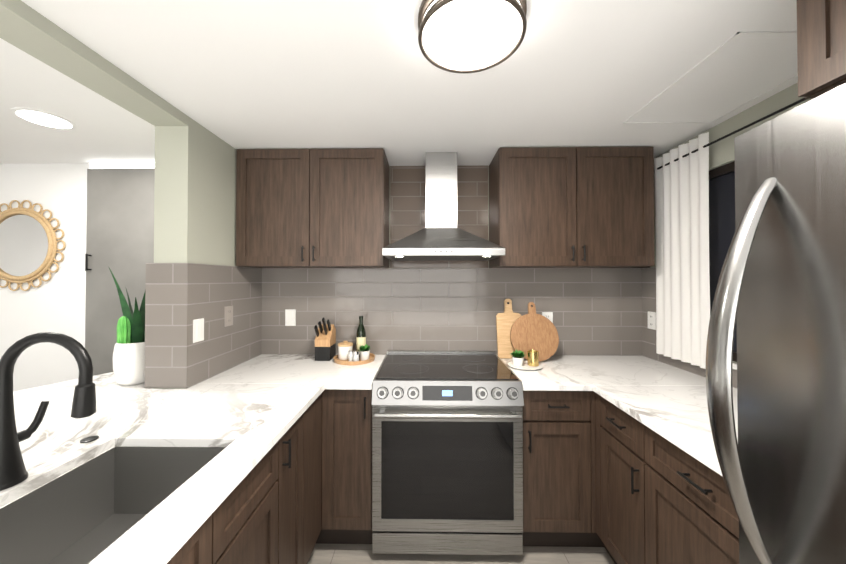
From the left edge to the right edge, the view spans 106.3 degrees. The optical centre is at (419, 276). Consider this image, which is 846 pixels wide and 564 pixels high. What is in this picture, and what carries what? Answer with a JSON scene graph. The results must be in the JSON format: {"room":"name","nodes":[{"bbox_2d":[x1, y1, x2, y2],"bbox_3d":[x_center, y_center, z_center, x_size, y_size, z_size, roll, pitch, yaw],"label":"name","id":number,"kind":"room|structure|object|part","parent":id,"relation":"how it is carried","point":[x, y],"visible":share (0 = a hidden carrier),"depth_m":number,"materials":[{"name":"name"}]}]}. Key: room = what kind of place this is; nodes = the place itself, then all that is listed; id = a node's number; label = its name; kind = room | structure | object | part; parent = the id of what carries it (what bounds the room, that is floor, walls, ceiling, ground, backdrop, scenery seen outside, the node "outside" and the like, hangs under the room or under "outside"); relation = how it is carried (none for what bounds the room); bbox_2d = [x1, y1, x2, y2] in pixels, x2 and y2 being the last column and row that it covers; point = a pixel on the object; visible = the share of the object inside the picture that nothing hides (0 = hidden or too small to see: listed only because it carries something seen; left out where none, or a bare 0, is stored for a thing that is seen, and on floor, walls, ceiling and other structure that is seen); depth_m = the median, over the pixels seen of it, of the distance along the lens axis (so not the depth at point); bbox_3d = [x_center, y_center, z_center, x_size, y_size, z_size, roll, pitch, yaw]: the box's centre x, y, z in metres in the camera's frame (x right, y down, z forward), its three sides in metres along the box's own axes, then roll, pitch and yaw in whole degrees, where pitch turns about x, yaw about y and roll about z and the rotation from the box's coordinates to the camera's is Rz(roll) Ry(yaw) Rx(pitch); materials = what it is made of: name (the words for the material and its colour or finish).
{"room":"kitchen","nodes":[
{"label":"kitchen","id":0,"kind":"room"},
{"bbox_2d":[153,116,236,388],"bbox_3d":[-1.221,0.332,1.909,0.166,2.235,0.707,0,-1,1],"label":"wall","id":1,"kind":"structure","parent":0,"point":[195,196],"depth_m":1.60,"materials":[{"name":"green paint"}]},
{"bbox_2d":[144,263,188,387],"bbox_3d":[-1.238,0.239,1.552,0.207,0.607,0.009,0,-1,1],"label":"wall tile","id":2,"kind":"structure","parent":1,"relation":"attached to","point":[166,319],"depth_m":1.55,"materials":[{"name":"grey tile"}]},
{"bbox_2d":[186,263,261,388],"bbox_3d":[-1.133,0.260,1.903,0.009,0.640,0.698,0,-1,1],"label":"wall tiles","id":3,"kind":"structure","parent":1,"relation":"attached to","point":[215,291],"depth_m":1.82,"materials":[{"name":"grey tile"}]},
{"bbox_2d":[193,318,203,342],"bbox_3d":[-1.129,0.276,1.620,0.008,0.115,0.072,0,-1,1],"label":"outlet","id":4,"kind":"object","parent":3,"relation":"attached to","point":[198,325],"depth_m":1.61,"materials":[{"name":"white plastic"}]},
{"bbox_2d":[224,306,232,326],"bbox_3d":[-1.125,0.235,1.870,0.007,0.115,0.072,0,-1,1],"label":"outlet","id":5,"kind":"object","parent":3,"relation":"attached to","point":[229,309],"depth_m":1.86,"materials":[{"name":"white plastic"}]},
{"bbox_2d":[0,163,488,391],"bbox_3d":[-1.467,0.319,2.316,6.255,2.270,0.100,0,-1,1],"label":"wall","id":6,"kind":"structure","parent":0,"point":[56,303],"depth_m":2.29,"materials":[{"name":"white paint"}]},
{"bbox_2d":[0,200,65,290],"bbox_3d":[-2.875,-0.221,2.276,0.663,0.657,0.030,0,-1,1],"label":"mirror","id":7,"kind":"object","parent":6,"relation":"attached to","point":[29,241],"visible":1,"depth_m":2.28,"materials":[{"name":"gold glass"}]},
{"bbox_2d":[85,162,154,375],"bbox_3d":[-1.978,0.322,2.232,0.764,2.262,0.079,0,-1,1],"label":"door","id":8,"kind":"structure","parent":6,"relation":"in","point":[120,224],"depth_m":2.24,"materials":[{"name":"grey paint"},{"name":"black matte metal"}]},
{"bbox_2d":[236,148,389,267],"bbox_3d":[-0.670,-0.419,2.076,0.906,0.720,0.350,0,-1,1],"label":"upper cabinet","id":9,"kind":"object","parent":6,"relation":"attached to","point":[312,208],"visible":0.98,"depth_m":1.94,"materials":[{"name":"brown wood"}]},
{"bbox_2d":[390,165,487,267],"bbox_3d":[0.136,-0.419,2.246,0.693,0.725,0.009,0,-1,1],"label":"wall tile","id":10,"kind":"object","parent":6,"relation":"attached to","point":[407,200],"visible":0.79,"depth_m":2.24,"materials":[{"name":"grey tile"}]},
{"bbox_2d":[382,152,504,260],"bbox_3d":[0.136,-0.446,1.998,0.680,0.672,0.483,0,-1,1],"label":"range hood","id":11,"kind":"object","parent":10,"relation":"attached to","point":[440,236],"visible":1,"depth_m":1.99,"materials":[{"name":"silver metal"}]},
{"bbox_2d":[261,268,642,355],"bbox_3d":[0.213,0.263,2.237,2.692,0.640,0.009,0,-1,1],"label":"wall tile","id":12,"kind":"structure","parent":6,"relation":"attached to","point":[597,311],"depth_m":2.23,"materials":[{"name":"grey tile"}]},
{"bbox_2d":[285,309,295,325],"bbox_3d":[-0.916,0.293,2.245,0.072,0.115,0.008,0,-1,1],"label":"outlet","id":13,"kind":"object","parent":12,"relation":"attached to","point":[290,314],"depth_m":2.24,"materials":[{"name":"white plastic"}]},
{"bbox_2d":[542,312,552,322],"bbox_3d":[0.892,0.309,2.217,0.072,0.115,0.007,0,-1,1],"label":"outlet","id":14,"kind":"object","parent":12,"relation":"attached to","point":[549,315],"depth_m":2.22,"materials":[{"name":"white plastic"}]},
{"bbox_2d":[489,147,654,267],"bbox_3d":[0.946,-0.419,2.052,0.925,0.720,0.350,0,-1,1],"label":"upper cabinet","id":15,"kind":"object","parent":6,"relation":"attached to","point":[571,207],"visible":1,"depth_m":1.91,"materials":[{"name":"brown wood"}]},
{"bbox_2d":[0,0,797,165],"bbox_3d":[-1.505,-0.857,-0.149,6.255,0.095,5.057,0,-1,1],"label":"ceiling","id":16,"kind":"structure","parent":0,"point":[298,74],"depth_m":1.27,"materials":[{"name":"paint"}]},
{"bbox_2d":[10,108,76,129],"bbox_3d":[-1.962,-0.820,1.661,0.224,0.005,0.224,0,-1,1],"label":"recessed light","id":17,"kind":"object","parent":16,"relation":"in","point":[43,118],"visible":1,"depth_m":1.65,"materials":[{"name":"white plastic"}]},
{"bbox_2d":[0,0,187,125],"bbox_3d":[-1.258,-0.790,-0.557,0.166,0.048,4.250,0,-1,1],"label":"beam","id":18,"kind":"structure","parent":16,"relation":"attached to","point":[26,28],"depth_m":1.12,"materials":[{"name":"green paint"}]},
{"bbox_2d":[418,0,526,73],"bbox_3d":[0.158,-0.759,0.982,0.328,0.073,0.328,0,-1,1],"label":"flush ceiling light","id":19,"kind":"object","parent":16,"relation":"attached to","point":[464,36],"visible":1,"depth_m":0.95,"materials":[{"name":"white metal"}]},
{"bbox_2d":[623,31,797,123],"bbox_3d":[1.266,-0.790,1.330,0.450,0.004,0.600,0,-1,1],"label":"trim","id":20,"kind":"structure","parent":16,"relation":"attached to","point":[726,42],"depth_m":1.31,"materials":[{"name":"white paint"}]},
{"bbox_2d":[307,544,614,563],"bbox_3d":[-1.505,1.456,-0.175,6.255,0.060,5.057,0,-1,1],"label":"floor","id":21,"kind":"structure","parent":0,"point":[342,554],"depth_m":1.63,"materials":[{"name":"light grey tile"}]},
{"bbox_2d":[0,332,343,563],"bbox_3d":[-1.256,0.788,0.472,1.530,1.290,3.548,0,-1,1],"label":"base unit","id":22,"kind":"object","parent":21,"relation":"on","point":[263,459],"depth_m":1.05,"materials":[{"name":"white stone"}]},
{"bbox_2d":[0,332,98,490],"bbox_3d":[-1.259,0.343,0.940,0.785,0.390,0.403,0,-1,1],"label":"faucet","id":23,"kind":"object","parent":22,"relation":"in","point":[31,453],"depth_m":0.84,"materials":[{"name":"black metal"}]},
{"bbox_2d":[0,447,225,563],"bbox_3d":[-0.819,0.678,0.675,0.450,0.224,0.800,0,-1,1],"label":"sink","id":24,"kind":"object","parent":22,"relation":"in","point":[71,516],"depth_m":0.97,"materials":[{"name":"silver metal"}]},
{"bbox_2d":[109,268,144,385],"bbox_3d":[-1.444,0.215,1.645,0.226,0.660,0.207,0,-1,1],"label":"potted plant","id":25,"kind":"object","parent":22,"relation":"on","point":[128,357],"visible":0.79,"depth_m":1.59,"materials":[{"name":"white ceramic"}]},
{"bbox_2d":[314,318,335,360],"bbox_3d":[-0.633,0.411,2.109,0.100,0.279,0.173,0,-1,1],"label":"knife block","id":26,"kind":"object","parent":22,"relation":"on","point":[325,344],"visible":0.98,"depth_m":2.06,"materials":[{"name":"brown wood"}]},
{"bbox_2d":[333,353,374,364],"bbox_3d":[-0.428,0.538,2.081,0.268,0.024,0.268,0,-1,1],"label":"wood tray","id":27,"kind":"object","parent":22,"relation":"on","point":[359,362],"visible":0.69,"depth_m":1.98,"materials":[{"name":"brown wood"}]},
{"bbox_2d":[338,341,352,359],"bbox_3d":[-0.488,0.482,2.082,0.096,0.116,0.096,0,-1,1],"label":"canister","id":28,"kind":"object","parent":27,"relation":"on","point":[344,347],"visible":0.9,"depth_m":2.04,"materials":[{"name":"white ceramic"}]},
{"bbox_2d":[348,350,358,360],"bbox_3d":[-0.417,0.505,2.000,0.078,0.070,0.036,0,-1,33],"label":"jars","id":29,"kind":"object","parent":27,"relation":"on","point":[353,355],"visible":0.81,"depth_m":1.98,"materials":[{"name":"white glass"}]},
{"bbox_2d":[356,316,365,356],"bbox_3d":[-0.397,0.405,2.147,0.064,0.272,0.064,0,-1,1],"label":"wine bottle","id":30,"kind":"object","parent":27,"relation":"on","point":[361,336],"visible":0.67,"depth_m":2.12,"materials":[{"name":"green glass"}]},
{"bbox_2d":[359,344,369,360],"bbox_3d":[-0.359,0.492,2.053,0.077,0.097,0.082,0,-1,1],"label":"herb pot","id":31,"kind":"object","parent":27,"relation":"on","point":[364,351],"visible":0.94,"depth_m":2.03,"materials":[{"name":"white ceramic"}]},
{"bbox_2d":[328,355,385,543],"bbox_3d":[-0.354,1.000,1.915,0.230,0.899,0.630,0,-1,1],"label":"base unit","id":32,"kind":"object","parent":21,"relation":"on","point":[349,391],"depth_m":1.64,"materials":[{"name":"brown wood"}]},
{"bbox_2d":[372,351,523,554],"bbox_3d":[0.142,0.983,1.873,0.754,0.932,0.680,0,-1,1],"label":"range","id":33,"kind":"object","parent":21,"relation":"on","point":[447,452],"visible":1,"depth_m":1.59,"materials":[{"name":"silver metal"}]},
{"bbox_2d":[497,355,587,546],"bbox_3d":[0.688,0.999,1.899,0.325,0.899,0.630,0,-1,1],"label":"base unit","id":34,"kind":"object","parent":21,"relation":"on","point":[555,408],"depth_m":1.62,"materials":[{"name":"brown wood"}]},
{"bbox_2d":[496,299,520,358],"bbox_3d":[0.608,0.353,2.158,0.170,0.396,0.094,0,-1,1],"label":"rectangular cutting board","id":35,"kind":"object","parent":34,"relation":"on","point":[506,319],"visible":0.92,"depth_m":2.15,"materials":[{"name":"brown wood"}]},
{"bbox_2d":[508,361,542,369],"bbox_3d":[0.638,0.543,1.924,0.200,0.011,0.200,0,-1,1],"label":"plate","id":36,"kind":"object","parent":34,"relation":"on","point":[525,366],"visible":0.71,"depth_m":1.89,"materials":[{"name":"white ceramic"}]},
{"bbox_2d":[511,349,525,365],"bbox_3d":[0.597,0.497,1.933,0.098,0.090,0.097,0,-1,1],"label":"herb pot","id":37,"kind":"object","parent":36,"relation":"on","point":[517,358],"visible":1,"depth_m":1.91,"materials":[{"name":"white ceramic"}]},
{"bbox_2d":[527,350,538,366],"bbox_3d":[0.688,0.499,1.929,0.066,0.086,0.066,0,-1,1],"label":"brass cup","id":38,"kind":"object","parent":36,"relation":"on","point":[532,358],"visible":1,"depth_m":1.90,"materials":[{"name":"gold metal"}]},
{"bbox_2d":[510,302,558,361],"bbox_3d":[0.747,0.362,2.081,0.310,0.376,0.117,0,-1,1],"label":"round cutting board","id":39,"kind":"object","parent":34,"relation":"on","point":[531,330],"visible":0.96,"depth_m":2.07,"materials":[{"name":"brown wood"}]},
{"bbox_2d":[548,355,738,563],"bbox_3d":[1.190,0.994,1.471,0.693,0.900,1.471,0,-1,1],"label":"base unit","id":40,"kind":"object","parent":21,"relation":"on","point":[658,493],"depth_m":1.29,"materials":[{"name":"brown wood"}]},
{"bbox_2d":[705,83,845,563],"bbox_3d":[1.046,0.543,0.263,0.908,1.775,0.910,0,-1,1],"label":"fridge","id":41,"kind":"object","parent":21,"relation":"on","point":[780,296],"visible":1,"depth_m":0.62,"materials":[{"name":"grey metal"}]},
{"bbox_2d":[650,82,811,362],"bbox_3d":[1.572,0.307,-0.259,0.100,2.235,4.957,0,-1,1],"label":"wall","id":42,"kind":"structure","parent":0,"point":[722,152],"depth_m":1.55,"materials":[{"name":"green paint"}]},
{"bbox_2d":[642,267,736,388],"bbox_3d":[1.543,0.255,1.468,0.009,0.640,1.488,0,-1,1],"label":"wall tile","id":43,"kind":"structure","parent":42,"relation":"attached to","point":[648,304],"depth_m":2.12,"materials":[{"name":"grey tile"}]},
{"bbox_2d":[648,311,655,329],"bbox_3d":[1.545,0.295,2.113,0.007,0.115,0.072,0,-1,1],"label":"outlet","id":44,"kind":"object","parent":43,"relation":"attached to","point":[651,315],"depth_m":2.10,"materials":[{"name":"white plastic"}]},
{"bbox_2d":[709,161,736,361],"bbox_3d":[1.591,-0.075,1.482,0.045,1.000,0.870,0,-1,1],"label":"window","id":45,"kind":"structure","parent":42,"relation":"in","point":[721,206],"depth_m":1.68,"materials":[{"name":"black glass"}]},
{"bbox_2d":[654,97,806,368],"bbox_3d":[1.508,-0.136,1.426,0.075,1.230,1.259,0,-1,1],"label":"curtain","id":46,"kind":"object","parent":42,"relation":"attached to","point":[681,176],"visible":0.92,"depth_m":1.79,"materials":[{"name":"white fabric"}]},
{"bbox_3d":[1.493,-0.132,1.824,0.033,1.230,0.370,0,-1,1],"label":"curtain sheer panel","id":47,"kind":"part","parent":46,"relation":"part of","materials":[{"name":"white fabric"}]},
{"bbox_2d":[797,0,845,98],"bbox_3d":[1.226,-0.629,0.314,0.604,0.340,0.990,0,-1,1],"label":"upper cabinet","id":48,"kind":"object","parent":42,"relation":"attached to","point":[821,44],"visible":1,"depth_m":0.76,"materials":[{"name":"brown wood"}]}
]}

